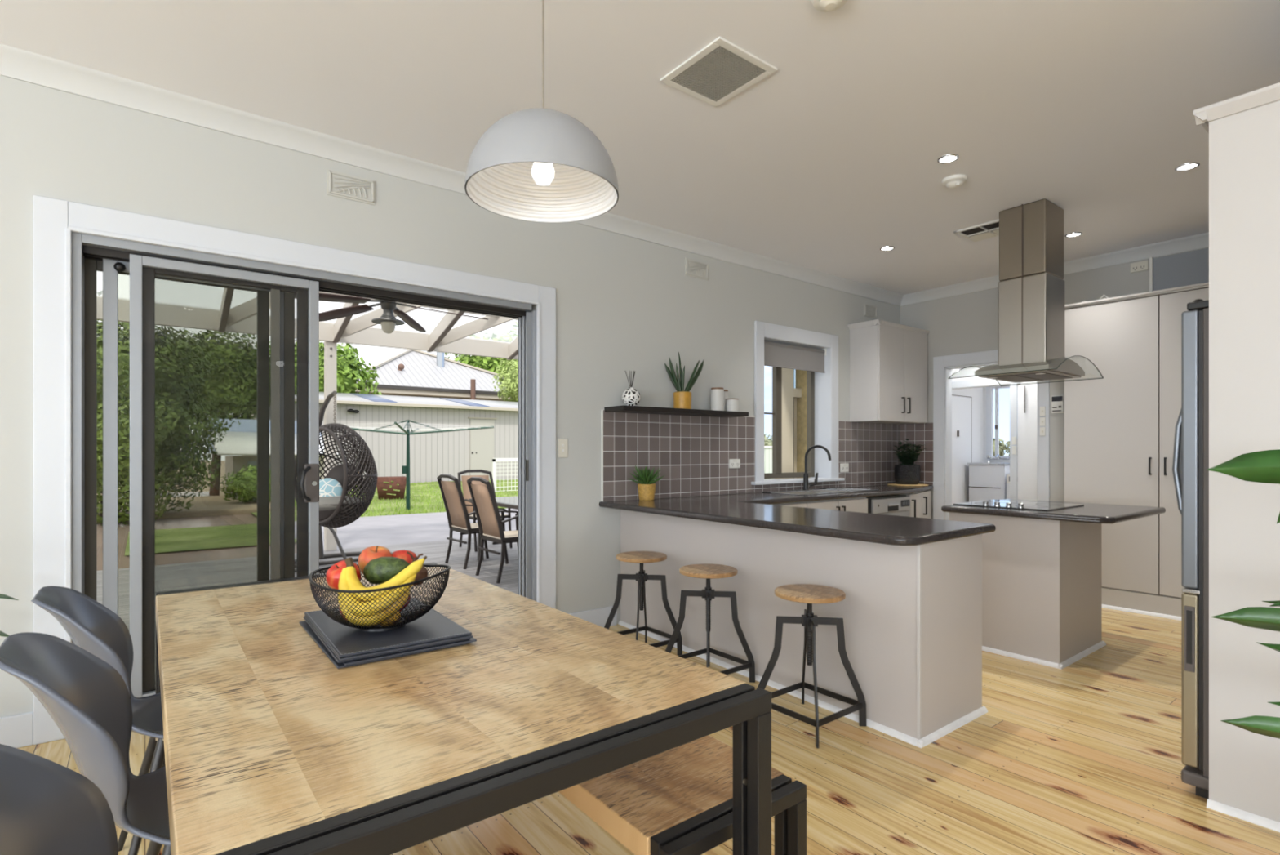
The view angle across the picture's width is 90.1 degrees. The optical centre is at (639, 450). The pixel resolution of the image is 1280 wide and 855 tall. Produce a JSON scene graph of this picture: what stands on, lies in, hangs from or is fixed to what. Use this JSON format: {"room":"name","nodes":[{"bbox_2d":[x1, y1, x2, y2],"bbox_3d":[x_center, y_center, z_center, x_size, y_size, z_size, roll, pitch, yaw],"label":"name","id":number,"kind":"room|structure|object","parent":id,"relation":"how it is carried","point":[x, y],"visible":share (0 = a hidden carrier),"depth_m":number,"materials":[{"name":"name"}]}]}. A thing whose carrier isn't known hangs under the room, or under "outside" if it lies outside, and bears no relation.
{"room":"dining room","nodes":[
{"label":"dining room","id":0,"kind":"room"},
{"bbox_2d":[0,75,900,717],"bbox_3d":[-1.734,-0.205,3.573,11.640,2.930,0.230,0,0,-38],"label":"wall","id":1,"kind":"structure","parent":0,"point":[624,303],"depth_m":3.78,"materials":[{"name":"grey paint"}]},
{"bbox_2d":[33,195,555,744],"bbox_3d":[-1.585,0.083,3.524,2.570,2.355,0.030,0,0,-38],"label":"trim","id":2,"kind":"structure","parent":1,"relation":"attached to","point":[55,220],"depth_m":2.84,"materials":[{"name":"white"}]},
{"bbox_2d":[71,231,536,697],"bbox_3d":[-1.639,0.147,3.580,2.328,2.245,0.276,0,0,-38],"label":"door","id":3,"kind":"structure","parent":1,"relation":"in","point":[144,263],"depth_m":3.19,"materials":[{"name":"grey metal"}]},
{"bbox_2d":[0,605,616,747],"bbox_3d":[-3.214,1.190,2.268,7.700,0.140,0.018,0,0,-38],"label":"baseboard","id":4,"kind":"structure","parent":1,"relation":"attached to","point":[16,731],"depth_m":2.72,"materials":[{"name":"white"}]},
{"bbox_2d":[326,168,375,204],"bbox_3d":[-1.592,-1.455,3.527,0.253,0.140,0.016,0,0,-38],"label":"air vent","id":5,"kind":"object","parent":1,"relation":"in","point":[340,184],"visible":1,"depth_m":3.52,"materials":[{"name":"grey paint"}]},
{"bbox_2d":[0,43,903,306],"bbox_3d":[-1.682,-1.624,3.409,11.521,0.092,0.092,0,0,-38],"label":"trim","id":6,"kind":"structure","parent":1,"relation":"attached to","point":[16,64],"depth_m":3.34,"materials":[{"name":"white paint"}]},
{"bbox_2d":[604,404,748,417],"bbox_3d":[0.312,-0.295,4.868,1.260,0.034,0.230,0,0,-38],"label":"floating shelf","id":7,"kind":"object","parent":1,"relation":"attached to","point":[628,409],"visible":1,"depth_m":4.71,"materials":[{"name":"black"}]},
{"bbox_2d":[622,370,640,405],"bbox_3d":[-0.063,-0.442,4.571,0.136,0.261,0.136,0,0,-38],"label":"reed diffuser","id":8,"kind":"object","parent":7,"relation":"on","point":[631,396],"visible":0.91,"depth_m":4.53,"materials":[{"name":"grey"}]},
{"bbox_2d":[664,351,704,408],"bbox_3d":[0.347,-0.534,4.883,0.315,0.444,0.147,0,0,-38],"label":"aloe","id":9,"kind":"object","parent":7,"relation":"on","point":[682,397],"visible":0.87,"depth_m":4.84,"materials":[{"name":"green plant"}]},
{"bbox_2d":[684,257,708,279],"bbox_3d":[0.459,-1.455,5.118,0.253,0.140,0.016,0,0,-38],"label":"air vent","id":10,"kind":"object","parent":1,"relation":"in","point":[695,268],"visible":1,"depth_m":5.11,"materials":[{"name":"grey paint"}]},
{"bbox_2d":[603,409,837,501],"bbox_3d":[0.836,0.035,5.415,2.786,0.650,0.008,0,0,-38],"label":"tile backsplash","id":11,"kind":"structure","parent":1,"relation":"attached to","point":[693,453],"depth_m":5.00,"materials":[{"name":"tile"}]},
{"bbox_2d":[764,340,826,373],"bbox_3d":[1.421,-0.876,5.951,0.956,0.237,0.060,0,0,-38],"label":"roller blind","id":12,"kind":"object","parent":1,"relation":"attached to","point":[776,354],"visible":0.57,"depth_m":5.94,"materials":[{"name":"grey fabric"}]},
{"bbox_2d":[754,320,838,481],"bbox_3d":[1.400,-0.425,5.990,1.190,1.400,0.252,0,0,-38],"label":"trim","id":13,"kind":"structure","parent":1,"relation":"attached to","point":[826,384],"depth_m":6.19,"materials":[{"name":"white"}]},
{"bbox_2d":[751,366,844,484],"bbox_3d":[1.413,-0.350,5.973,1.294,1.290,0.275,0,0,-38],"label":"window","id":14,"kind":"structure","parent":1,"relation":"in","point":[776,413],"depth_m":6.00,"materials":[{"name":"brown metal"}]},
{"bbox_2d":[837,421,933,487],"bbox_3d":[2.504,0.034,6.474,1.149,0.652,0.381,0,0,-38],"label":"tile backsplash","id":15,"kind":"structure","parent":1,"relation":"attached to","point":[868,449],"depth_m":6.69,"materials":[{"name":"tile"}]},
{"bbox_2d":[847,319,928,423],"bbox_3d":[2.566,-0.774,6.532,0.958,0.968,0.364,0,0,-38],"label":"upper cabinet","id":16,"kind":"object","parent":1,"relation":"attached to","point":[888,360],"visible":1,"depth_m":6.33,"materials":[{"name":"grey laminate"}]},
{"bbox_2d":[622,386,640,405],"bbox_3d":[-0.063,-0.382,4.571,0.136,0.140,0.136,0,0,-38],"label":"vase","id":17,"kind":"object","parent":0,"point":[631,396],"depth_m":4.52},
{"bbox_2d":[0,0,1279,294],"bbox_3d":[0.885,-1.730,0.181,11.621,0.120,8.801,0,0,-38],"label":"ceiling","id":18,"kind":"structure","parent":0,"point":[827,162],"depth_m":2.96,"materials":[{"name":"white paint"}]},
{"bbox_2d":[464,0,618,222],"bbox_3d":[-0.273,-1.194,1.799,0.426,0.952,0.426,0,0,-38],"label":"pendant lamp","id":19,"kind":"object","parent":18,"relation":"hanging from","point":[543,165],"visible":1,"depth_m":1.79,"materials":[{"name":"grey metal"}]},
{"bbox_2d":[659,36,777,106],"bbox_3d":[0.345,-1.665,2.830,0.355,0.010,0.380,0,0,-38],"label":"ceiling vent","id":20,"kind":"object","parent":18,"relation":"in","point":[722,70],"visible":1,"depth_m":2.81,"materials":[{"name":"white plastic"}]},
{"bbox_2d":[810,0,847,12],"bbox_3d":[0.698,-1.647,2.339,0.144,0.046,0.144,0,0,-38],"label":"smoke detector","id":21,"kind":"object","parent":18,"relation":"attached to","point":[823,6],"visible":1,"depth_m":2.34,"materials":[{"name":"white plastic"}]},
{"bbox_2d":[953,219,999,241],"bbox_3d":[2.638,-1.664,4.830,0.350,0.013,0.360,0,0,-38],"label":"ceiling vent","id":22,"kind":"object","parent":18,"relation":"in","point":[990,229],"visible":0.59,"depth_m":4.86,"materials":[{"name":"white plastic"}]},
{"bbox_2d":[947,198,1103,386],"bbox_3d":[2.726,-1.089,4.513,0.846,1.161,0.686,0,0,-38],"label":"range hood","id":23,"kind":"object","parent":18,"relation":"attached to","point":[1031,285],"visible":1,"depth_m":4.32,"materials":[{"name":"silver metal"}]},
{"bbox_2d":[974,358,1084,377],"bbox_3d":[2.743,-0.566,4.491,0.640,0.111,0.465,0,0,-38],"label":"hood","id":24,"kind":"object","parent":23,"relation":"attached to","point":[1068,368],"depth_m":4.33,"materials":[{"name":"silver metal"}]},
{"bbox_2d":[17,607,1279,854],"bbox_3d":[1.944,1.320,1.002,14.300,0.120,8.800,0,0,-38],"label":"floor","id":25,"kind":"structure","parent":0,"point":[1083,757],"depth_m":2.45,"materials":[{"name":"brown wood"}]},
{"bbox_2d":[0,743,118,854],"bbox_3d":[-0.637,0.826,0.936,0.635,0.874,0.470,0,0,-38],"label":"dining chair","id":26,"kind":"object","parent":25,"relation":"on","point":[47,806],"visible":0.96,"depth_m":0.95,"materials":[{"name":"black"}]},
{"bbox_2d":[0,631,171,854],"bbox_3d":[-1.033,0.826,1.464,0.635,0.874,0.470,0,0,-38],"label":"dining chair","id":27,"kind":"object","parent":25,"relation":"on","point":[87,699],"visible":0.65,"depth_m":1.38,"materials":[{"name":"black"}]},
{"bbox_2d":[31,585,164,854],"bbox_3d":[-1.411,0.826,1.943,0.635,0.874,0.470,0,0,-38],"label":"dining chair","id":28,"kind":"object","parent":25,"relation":"on","point":[93,627],"visible":0.42,"depth_m":1.89,"materials":[{"name":"grey plastic"}]},
{"bbox_2d":[155,561,771,854],"bbox_3d":[-0.721,0.880,1.794,1.000,0.760,1.960,0,0,-38],"label":"dining table","id":29,"kind":"object","parent":25,"relation":"on","point":[271,747],"visible":0.81,"depth_m":1.23,"materials":[{"name":"brown wood"}]},
{"bbox_2d":[298,620,469,668],"bbox_3d":[-0.713,0.497,1.749,0.316,0.006,0.486,0,0,-37],"label":"placemat","id":30,"kind":"object","parent":29,"relation":"on","point":[304,624],"visible":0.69,"depth_m":1.59,"materials":[{"name":"grey"}]},
{"bbox_2d":[342,636,476,665],"bbox_3d":[-0.693,0.490,1.752,0.316,0.006,0.486,0,0,-37],"label":"placemat","id":31,"kind":"object","parent":30,"relation":"on","point":[472,639],"visible":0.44,"depth_m":1.55,"materials":[{"name":"grey"}]},
{"bbox_2d":[303,616,470,662],"bbox_3d":[-0.708,0.484,1.752,0.316,0.006,0.486,0,0,-36],"label":"placemat","id":32,"kind":"object","parent":31,"relation":"on","point":[335,656],"visible":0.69,"depth_m":1.57,"materials":[{"name":"grey"}]},
{"bbox_2d":[304,614,472,661],"bbox_3d":[-0.701,0.478,1.745,0.316,0.006,0.486,0,0,-36],"label":"placemat","id":33,"kind":"object","parent":32,"relation":"on","point":[437,642],"visible":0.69,"depth_m":1.55,"materials":[{"name":"grey"}]},
{"bbox_2d":[304,598,471,657],"bbox_3d":[-0.704,0.472,1.751,0.316,0.006,0.486,0,0,-36],"label":"tray","id":34,"kind":"object","parent":33,"relation":"on","point":[344,640],"visible":0.73,"depth_m":1.64,"materials":[{"name":"grey"}]},
{"bbox_2d":[308,564,450,631],"bbox_3d":[-0.691,0.393,1.711,0.350,0.152,0.351,0,0,-7],"label":"fruit bowl","id":35,"kind":"object","parent":34,"relation":"on","point":[404,619],"visible":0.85,"depth_m":1.61,"materials":[{"name":"black metal"}]},
{"bbox_2d":[325,560,360,589],"bbox_3d":[-0.783,0.333,1.688,0.084,0.086,0.083,0,0,-29],"label":"apple","id":36,"kind":"object","parent":35,"relation":"in","point":[333,573],"visible":0.6,"depth_m":1.66,"materials":[{"name":"red food"}]},
{"bbox_2d":[358,545,392,573],"bbox_3d":[-0.734,0.309,1.774,0.089,0.092,0.090,0,0,-40],"label":"apple","id":37,"kind":"object","parent":35,"relation":"in","point":[371,553],"visible":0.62,"depth_m":1.75,"materials":[{"name":"red food"}]},
{"bbox_2d":[337,555,426,626],"bbox_3d":[-0.665,0.361,1.636,0.212,0.167,0.099,0,0,-6],"label":"banana bunch","id":38,"kind":"object","parent":35,"relation":"in","point":[348,580],"visible":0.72,"depth_m":1.62,"materials":[{"name":"yellow"}]},
{"bbox_2d":[363,556,409,584],"bbox_3d":[-0.677,0.322,1.716,0.127,0.074,0.074,0,0,-2],"label":"avocado","id":39,"kind":"object","parent":35,"relation":"in","point":[380,570],"visible":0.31,"depth_m":1.69,"materials":[{"name":"green food"}]},
{"bbox_2d":[604,551,682,654],"bbox_3d":[0.010,0.954,3.969,0.365,0.613,0.365,0,0,-38],"label":"bar stool","id":40,"kind":"object","parent":25,"relation":"on","point":[640,557],"visible":0.78,"depth_m":3.95,"materials":[{"name":"black paint"}]},
{"bbox_2d":[558,734,806,854],"bbox_3d":[-0.265,1.035,2.058,0.440,0.450,1.623,0,0,-38],"label":"bench","id":41,"kind":"object","parent":25,"relation":"on","point":[678,800],"visible":0.3,"depth_m":1.52,"materials":[{"name":"brown wood"}]},
{"bbox_2d":[665,563,755,682],"bbox_3d":[0.375,0.954,3.506,0.365,0.613,0.365,0,0,-38],"label":"bar stool","id":42,"kind":"object","parent":25,"relation":"on","point":[708,571],"visible":0.91,"depth_m":3.49,"materials":[{"name":"black paint"}]},
{"bbox_2d":[617,509,987,747],"bbox_3d":[0.761,0.830,3.863,0.619,0.860,2.392,0,0,-35],"label":"breakfast bar","id":43,"kind":"object","parent":25,"relation":"on","point":[912,615],"visible":0.78,"depth_m":3.08,"materials":[{"name":"paint"}]},
{"bbox_2d":[599,484,995,545],"bbox_3d":[1.973,0.380,4.803,4.032,0.040,2.367,0,0,-38],"label":"countertop","id":44,"kind":"structure","parent":43,"relation":"on","point":[755,509],"depth_m":3.54,"materials":[{"name":"stone"}]},
{"bbox_2d":[628,465,665,500],"bbox_3d":[0.044,0.233,4.671,0.267,0.254,0.258,0,0,15],"label":"agave","id":45,"kind":"object","parent":44,"relation":"on","point":[646,486],"visible":1,"depth_m":4.62,"materials":[{"name":"green plant"}]},
{"bbox_2d":[762,487,878,494],"bbox_3d":[1.617,0.356,5.665,1.100,0.008,0.430,0,0,-38],"label":"sink","id":46,"kind":"object","parent":44,"relation":"in","point":[833,490],"visible":1,"depth_m":5.63,"materials":[{"name":"silver metal"}]},
{"bbox_2d":[887,483,928,485],"bbox_3d":[2.789,0.354,6.650,0.400,0.012,0.400,0,0,-38],"label":"trivet","id":47,"kind":"object","parent":44,"relation":"on","point":[891,484],"visible":0.69,"depth_m":6.55,"materials":[{"name":"wood"}]},
{"bbox_2d":[893,438,924,484],"bbox_3d":[2.803,0.113,6.657,0.360,0.470,0.350,0,0,-38],"label":"potted shrub","id":48,"kind":"object","parent":47,"relation":"on","point":[907,472],"visible":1,"depth_m":6.58,"materials":[{"name":"green plant"}]},
{"bbox_2d":[756,583,866,747],"bbox_3d":[0.784,0.954,2.954,0.365,0.613,0.365,0,0,-38],"label":"bar stool","id":49,"kind":"object","parent":25,"relation":"on","point":[808,593],"visible":0.92,"depth_m":2.93,"materials":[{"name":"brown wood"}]},
{"bbox_2d":[804,496,867,512],"bbox_3d":[1.490,0.830,5.525,0.843,0.860,0.616,0,0,-38],"label":"base cabinet","id":50,"kind":"object","parent":25,"relation":"on","point":[860,504],"visible":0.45,"depth_m":5.35,"materials":[{"name":"grey laminate"}]},
{"bbox_2d":[866,493,910,516],"bbox_3d":[2.100,0.787,5.998,0.648,0.745,0.597,0,0,-38],"label":"dishwasher","id":51,"kind":"object","parent":25,"relation":"on","point":[898,504],"visible":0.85,"depth_m":5.77,"materials":[{"name":"silver metal"}]},
{"bbox_2d":[899,488,931,518],"bbox_3d":[2.696,0.830,6.469,0.830,0.860,0.604,0,0,-38],"label":"base cabinet","id":52,"kind":"object","parent":25,"relation":"on","point":[920,501],"visible":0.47,"depth_m":6.32,"materials":[{"name":"grey laminate"}]},
{"bbox_2d":[967,453,1009,502],"bbox_3d":[4.599,0.650,8.250,0.580,1.220,0.460,0,0,-38],"label":"trough","id":53,"kind":"object","parent":25,"relation":"on","point":[987,480],"visible":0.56,"depth_m":8.08,"materials":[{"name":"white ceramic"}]},
{"bbox_2d":[949,511,1106,669],"bbox_3d":[2.525,0.830,4.172,0.753,0.860,0.662,0,0,-38],"label":"kitchen island","id":54,"kind":"object","parent":25,"relation":"on","point":[1042,579],"visible":0.77,"depth_m":3.88,"materials":[{"name":"paint"}]},
{"bbox_2d":[941,498,1165,524],"bbox_3d":[2.663,0.380,4.129,1.030,0.040,0.940,0,0,-38],"label":"island countertop","id":55,"kind":"structure","parent":54,"relation":"on","point":[1093,513],"depth_m":3.83,"materials":[{"name":"stone"}]},
{"bbox_2d":[953,499,1084,511],"bbox_3d":[2.496,0.343,4.214,0.610,0.034,0.560,0,0,-38],"label":"cooktop","id":56,"kind":"object","parent":55,"relation":"in","point":[1020,504],"visible":1,"depth_m":4.13,"materials":[{"name":"black ceramic"}]},
{"bbox_2d":[1064,282,1208,620],"bbox_3d":[4.216,0.021,4.830,0.457,2.478,1.665,0,0,-38],"label":"cupboard","id":57,"kind":"object","parent":25,"relation":"on","point":[1119,427],"visible":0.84,"depth_m":5.00,"materials":[{"name":"grey laminate"}]},
{"bbox_2d":[1172,298,1208,798],"bbox_3d":[2.552,0.350,2.380,0.910,1.820,0.873,0,0,-38],"label":"fridge","id":58,"kind":"object","parent":25,"relation":"on","point":[1190,464],"visible":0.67,"depth_m":2.33,"materials":[{"name":"grey"}]},
{"bbox_2d":[1193,82,1279,831],"bbox_3d":[2.623,0.025,2.287,1.052,2.470,0.779,0,0,-38],"label":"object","id":59,"kind":"object","parent":25,"relation":"on","point":[1243,131],"visible":0.94,"depth_m":2.20,"materials":[{"name":"paint"}]},
{"bbox_2d":[1207,448,1279,738],"bbox_3d":[1.750,0.569,1.398,0.609,1.382,0.537,0,0,11],"label":"potted houseplant","id":60,"kind":"object","parent":25,"relation":"on","point":[1261,466],"visible":1,"depth_m":1.63,"materials":[{"name":"green"}]},
{"bbox_2d":[893,464,920,484],"bbox_3d":[2.786,0.248,6.654,0.256,0.200,0.256,0,0,-38],"label":"pot","id":61,"kind":"object","parent":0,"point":[904,473],"depth_m":6.55,"materials":[{"name":"black"}]},
{"bbox_2d":[951,386,982,462],"bbox_3d":[3.761,-0.040,7.992,2.460,2.600,0.020,0,0,-38],"label":"wall","id":62,"kind":"structure","parent":0,"point":[976,393],"depth_m":8.55,"materials":[{"name":"white"}]},
{"bbox_2d":[951,394,971,504],"bbox_3d":[4.053,0.274,8.154,0.900,1.972,0.083,0,0,-38],"label":"door","id":63,"kind":"structure","parent":62,"relation":"in","point":[961,405],"depth_m":8.25,"materials":[{"name":"white"}]},
{"bbox_2d":[951,365,1037,499],"bbox_3d":[4.109,-0.040,6.858,0.100,2.600,2.200,0,0,-38],"label":"door frame","id":64,"kind":"structure","parent":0,"point":[1027,422],"depth_m":6.79,"materials":[{"name":"white"}]},
{"bbox_2d":[951,378,1020,498],"bbox_3d":[3.755,0.230,7.216,0.020,2.060,1.000,0,0,-38],"label":"trim","id":65,"kind":"structure","parent":64,"relation":"attached to","point":[980,382],"depth_m":6.88,"materials":[{"name":"white"}]},
{"bbox_2d":[982,386,1009,462],"bbox_3d":[5.332,-0.040,7.933,0.150,2.600,2.400,0,0,-38],"label":"wall","id":66,"kind":"structure","parent":0,"point":[984,460],"depth_m":8.65,"materials":[{"name":"white"}]},
{"bbox_2d":[986,385,1009,459],"bbox_3d":[4.918,-0.380,8.339,0.065,1.000,0.750,0,0,-38],"label":"window","id":67,"kind":"structure","parent":66,"relation":"in","point":[988,389],"depth_m":8.57,"materials":[{"name":"white"}]},
{"bbox_2d":[900,247,1208,518],"bbox_3d":[4.136,-0.205,5.405,0.120,2.930,4.071,0,0,-38],"label":"wall","id":68,"kind":"structure","parent":0,"point":[968,322],"depth_m":6.24,"materials":[{"name":"grey paint"}]},
{"bbox_2d":[933,349,1049,519],"bbox_3d":[3.443,0.142,6.279,0.144,2.235,1.082,0,0,-38],"label":"trim","id":69,"kind":"structure","parent":68,"relation":"attached to","point":[942,385],"depth_m":6.58,"materials":[{"name":"white"}]},
{"bbox_2d":[900,231,1208,306],"bbox_3d":[4.022,-1.624,5.379,0.092,0.092,3.971,0,0,-38],"label":"trim","id":70,"kind":"structure","parent":68,"relation":"attached to","point":[1198,241],"depth_m":5.49,"materials":[{"name":"white paint"}]},
{"bbox_2d":[1153,248,1208,290],"bbox_3d":[4.397,-1.395,4.961,0.012,0.350,0.650,0,0,-38],"label":"wall panel","id":71,"kind":"object","parent":68,"relation":"attached to","point":[1189,268],"visible":0.43,"depth_m":5.07,"materials":[{"name":"grey"}]},
{"label":"outside","id":72,"kind":"structure","parent":0,"visible":0},
{"bbox_2d":[96,460,257,517],"bbox_3d":[5.317,1.710,42.092,180.000,0.300,180.000,0,0,-38],"label":"ground","id":73,"kind":"structure","parent":72,"point":[223,462],"depth_m":33.35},
{"bbox_2d":[96,290,234,525],"bbox_3d":[-9.848,-0.604,11.702,3.920,4.838,3.231,0,0,-23],"label":"hedge","id":74,"kind":"object","parent":73,"relation":"on","point":[174,415],"visible":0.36,"depth_m":11.74,"materials":[{"name":"green plant"}]},
{"bbox_2d":[269,339,382,395],"bbox_3d":[-12.427,-1.688,24.647,4.625,6.108,3.748,0,0,-38],"label":"tree","id":75,"kind":"object","parent":73,"relation":"on","point":[348,366],"visible":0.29,"depth_m":24.38,"materials":[{"name":"green plant"}]},
{"bbox_2d":[244,391,518,483],"bbox_3d":[-5.720,-0.487,25.893,17.700,3.295,4.070,0,0,-38],"label":"garden shed","id":76,"kind":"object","parent":73,"relation":"on","point":[432,455],"visible":0.36,"depth_m":22.68,"materials":[{"name":"beige"}]},
{"bbox_2d":[355,349,510,401],"bbox_3d":[-11.130,-2.154,35.396,12.200,6.828,10.420,0,0,-38],"label":"house","id":77,"kind":"structure","parent":73,"relation":"on","point":[409,372],"depth_m":31.78,"materials":[{"name":"beige"}]},
{"bbox_2d":[444,320,518,373],"bbox_3d":[-9.905,-4.181,48.272,12.104,11.090,9.598,0,0,-38],"label":"tree","id":78,"kind":"object","parent":73,"relation":"on","point":[488,363],"visible":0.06,"depth_m":45.38,"materials":[{"name":"green plant"}]},
{"bbox_2d":[492,358,518,401],"bbox_3d":[-5.547,-1.800,30.071,2.824,6.331,2.474,0,0,-38],"label":"tree","id":79,"kind":"object","parent":73,"relation":"on","point":[510,380],"visible":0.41,"depth_m":29.43,"materials":[{"name":"green plant"}]},
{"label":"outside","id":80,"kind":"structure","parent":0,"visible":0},
{"bbox_2d":[96,491,296,570],"bbox_3d":[-12.935,1.370,11.577,9.750,0.100,15.850,0,0,-38],"label":"pathway","id":81,"kind":"structure","parent":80,"point":[237,552],"depth_m":8.71,"materials":[{"name":"concrete"}]},
{"bbox_2d":[155,328,296,495],"bbox_3d":[-11.696,-1.159,17.505,4.347,5.050,1.898,0,0,-34],"label":"tree","id":82,"kind":"object","parent":81,"relation":"on","point":[232,382],"visible":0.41,"depth_m":17.31,"materials":[{"name":"green plant"}]},
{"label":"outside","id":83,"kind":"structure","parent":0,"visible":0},
{"bbox_2d":[96,537,518,680],"bbox_3d":[-2.252,1.345,6.575,12.500,0.070,5.149,0,0,-38],"label":"floor","id":84,"kind":"structure","parent":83,"point":[175,576],"depth_m":6.99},
{"bbox_2d":[96,288,518,551],"bbox_3d":[-3.228,-0.961,6.038,9.100,4.541,5.500,0,0,-38],"label":"pergola","id":85,"kind":"object","parent":84,"relation":"on","point":[242,317],"visible":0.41,"depth_m":8.35,"materials":[{"name":"beige"}]},
{"bbox_2d":[291,292,488,333],"bbox_3d":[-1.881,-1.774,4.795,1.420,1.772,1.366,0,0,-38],"label":"ceiling fan","id":86,"kind":"object","parent":85,"relation":"hanging from","point":[388,322],"visible":0.71,"depth_m":4.86,"materials":[{"name":"grey metal"}]},
{"bbox_2d":[294,391,392,573],"bbox_3d":[-3.387,0.340,7.385,1.291,1.942,1.229,0,0,-38],"label":"stand","id":87,"kind":"object","parent":84,"relation":"on","point":[342,553],"visible":0.23,"depth_m":7.44,"materials":[{"name":"grey"}]},
{"bbox_2d":[294,392,377,527],"bbox_3d":[-3.198,0.095,6.750,0.782,1.419,0.834,0,0,-38],"label":"egg chair","id":88,"kind":"object","parent":87,"relation":"hanging from","point":[339,517],"visible":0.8,"depth_m":6.64,"materials":[{"name":"grey wicker"}]},
{"bbox_2d":[319,495,364,511],"bbox_3d":[-3.233,0.560,6.705,0.630,0.180,0.630,0,0,-38],"label":"seat cushion","id":89,"kind":"object","parent":88,"relation":"on","point":[328,500],"visible":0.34,"depth_m":6.47,"materials":[{"name":"grey fabric"}]},
{"bbox_2d":[319,477,342,497],"bbox_3d":[-3.273,0.430,6.675,0.298,0.284,0.144,0,0,-16],"label":"throw pillow","id":90,"kind":"object","parent":89,"relation":"on","point":[328,486],"visible":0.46,"depth_m":6.65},
{"bbox_2d":[436,473,508,568],"bbox_3d":[-1.944,0.789,7.386,0.668,1.048,0.590,0,0,-40],"label":"patio chair","id":91,"kind":"object","parent":84,"relation":"on","point":[457,513],"visible":0.8,"depth_m":7.25,"materials":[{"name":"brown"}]},
{"bbox_2d":[457,469,512,551],"bbox_3d":[-2.129,0.789,8.700,0.590,1.048,0.668,0,0,-38],"label":"patio chair","id":92,"kind":"object","parent":84,"relation":"on","point":[466,492],"visible":0.34,"depth_m":8.78,"materials":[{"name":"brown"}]},
{"bbox_2d":[466,476,518,582],"bbox_3d":[-1.399,0.789,6.635,0.668,1.048,0.590,0,0,-38],"label":"patio chair","id":93,"kind":"object","parent":84,"relation":"on","point":[490,522],"visible":0.73,"depth_m":6.48,"materials":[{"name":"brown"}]},
{"bbox_2d":[469,495,518,559],"bbox_3d":[-0.937,0.943,7.278,1.240,0.735,2.090,0,0,-38],"label":"patio table","id":94,"kind":"object","parent":84,"relation":"on","point":[512,502],"visible":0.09,"depth_m":7.42,"materials":[{"name":"grey glass"}]},
{"bbox_2d":[774,368,801,479],"bbox_3d":[2.171,-0.115,8.720,0.880,2.850,0.120,0,0,-38],"label":"post","id":95,"kind":"object","parent":84,"relation":"on","point":[790,393],"visible":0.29,"depth_m":8.50,"materials":[{"name":"beige"}]},
{"bbox_2d":[795,369,809,478],"bbox_3d":[2.294,-0.115,8.708,0.220,2.850,0.250,0,0,-38],"label":"pier","id":96,"kind":"structure","parent":84,"relation":"on","point":[801,375],"depth_m":8.67,"materials":[{"name":"wood"}]},
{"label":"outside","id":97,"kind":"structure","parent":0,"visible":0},
{"bbox_2d":[96,495,296,519],"bbox_3d":[-12.376,1.280,13.181,8.600,0.160,5.000,0,0,-38],"label":"garden bed","id":98,"kind":"object","parent":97,"point":[203,505],"visible":0.13,"depth_m":13.49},
{"bbox_2d":[219,463,270,502],"bbox_3d":[-8.931,0.837,14.893,1.172,1.068,1.365,0,0,32],"label":"shrub","id":99,"kind":"object","parent":98,"relation":"on","point":[244,484],"visible":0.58,"depth_m":14.48,"materials":[{"name":"green plant"}]},
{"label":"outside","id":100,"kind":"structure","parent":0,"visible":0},
{"bbox_2d":[223,479,518,522],"bbox_3d":[0.054,1.223,22.569,24.250,0.296,8.800,0,0,-38],"label":"lawn","id":101,"kind":"structure","parent":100,"point":[388,508],"depth_m":16.00,"materials":[{"name":"green plant"}]},
{"bbox_2d":[206,417,338,499],"bbox_3d":[-9.663,0.200,16.863,2.800,2.120,2.506,0,0,-38],"label":"outbuilding","id":102,"kind":"structure","parent":101,"relation":"on","point":[240,442],"depth_m":16.43,"materials":[{"name":"white"}]},
{"bbox_2d":[376,475,405,499],"bbox_3d":[-6.407,1.000,16.418,0.732,0.641,0.732,0,0,-24],"label":"fire pit","id":103,"kind":"object","parent":101,"relation":"on","point":[390,487],"visible":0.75,"depth_m":16.12,"materials":[{"name":"metal"}]},
{"bbox_2d":[294,479,518,516],"bbox_3d":[-5.237,1.173,18.340,9.052,0.330,8.556,0,0,-38],"label":"grass blades","id":104,"kind":"object","parent":101,"relation":"on","point":[500,491],"visible":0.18,"depth_m":15.55,"materials":[{"name":"green plant"}]},
{"bbox_2d":[321,419,493,510],"bbox_3d":[-5.130,0.338,14.119,2.648,2.043,2.647,0,0,32],"label":"clothesline","id":105,"kind":"object","parent":101,"relation":"on","point":[405,468],"visible":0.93,"depth_m":14.09,"materials":[{"name":"green metal"}]},
{"bbox_2d":[492,457,518,492],"bbox_3d":[-3.598,0.740,19.388,1.880,1.040,0.050,0,0,-38],"label":"lattice screen","id":106,"kind":"object","parent":101,"relation":"on","point":[494,460],"visible":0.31,"depth_m":19.00,"materials":[{"name":"white"}]},
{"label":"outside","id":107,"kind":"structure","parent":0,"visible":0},
{"bbox_2d":[124,522,296,555],"bbox_3d":[-6.497,1.291,9.641,1.950,0.026,2.800,0,0,-38],"label":"lawn strip","id":108,"kind":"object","parent":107,"point":[171,540],"visible":0.72,"depth_m":9.47,"materials":[{"name":"green plant"}]},
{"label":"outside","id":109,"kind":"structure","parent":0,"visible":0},
{"bbox_2d":[294,507,518,550],"bbox_3d":[-2.663,1.357,12.203,7.250,0.085,4.250,0,0,-38],"label":"paving","id":110,"kind":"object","parent":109,"point":[384,530],"depth_m":10.65,"materials":[{"name":"concrete"}]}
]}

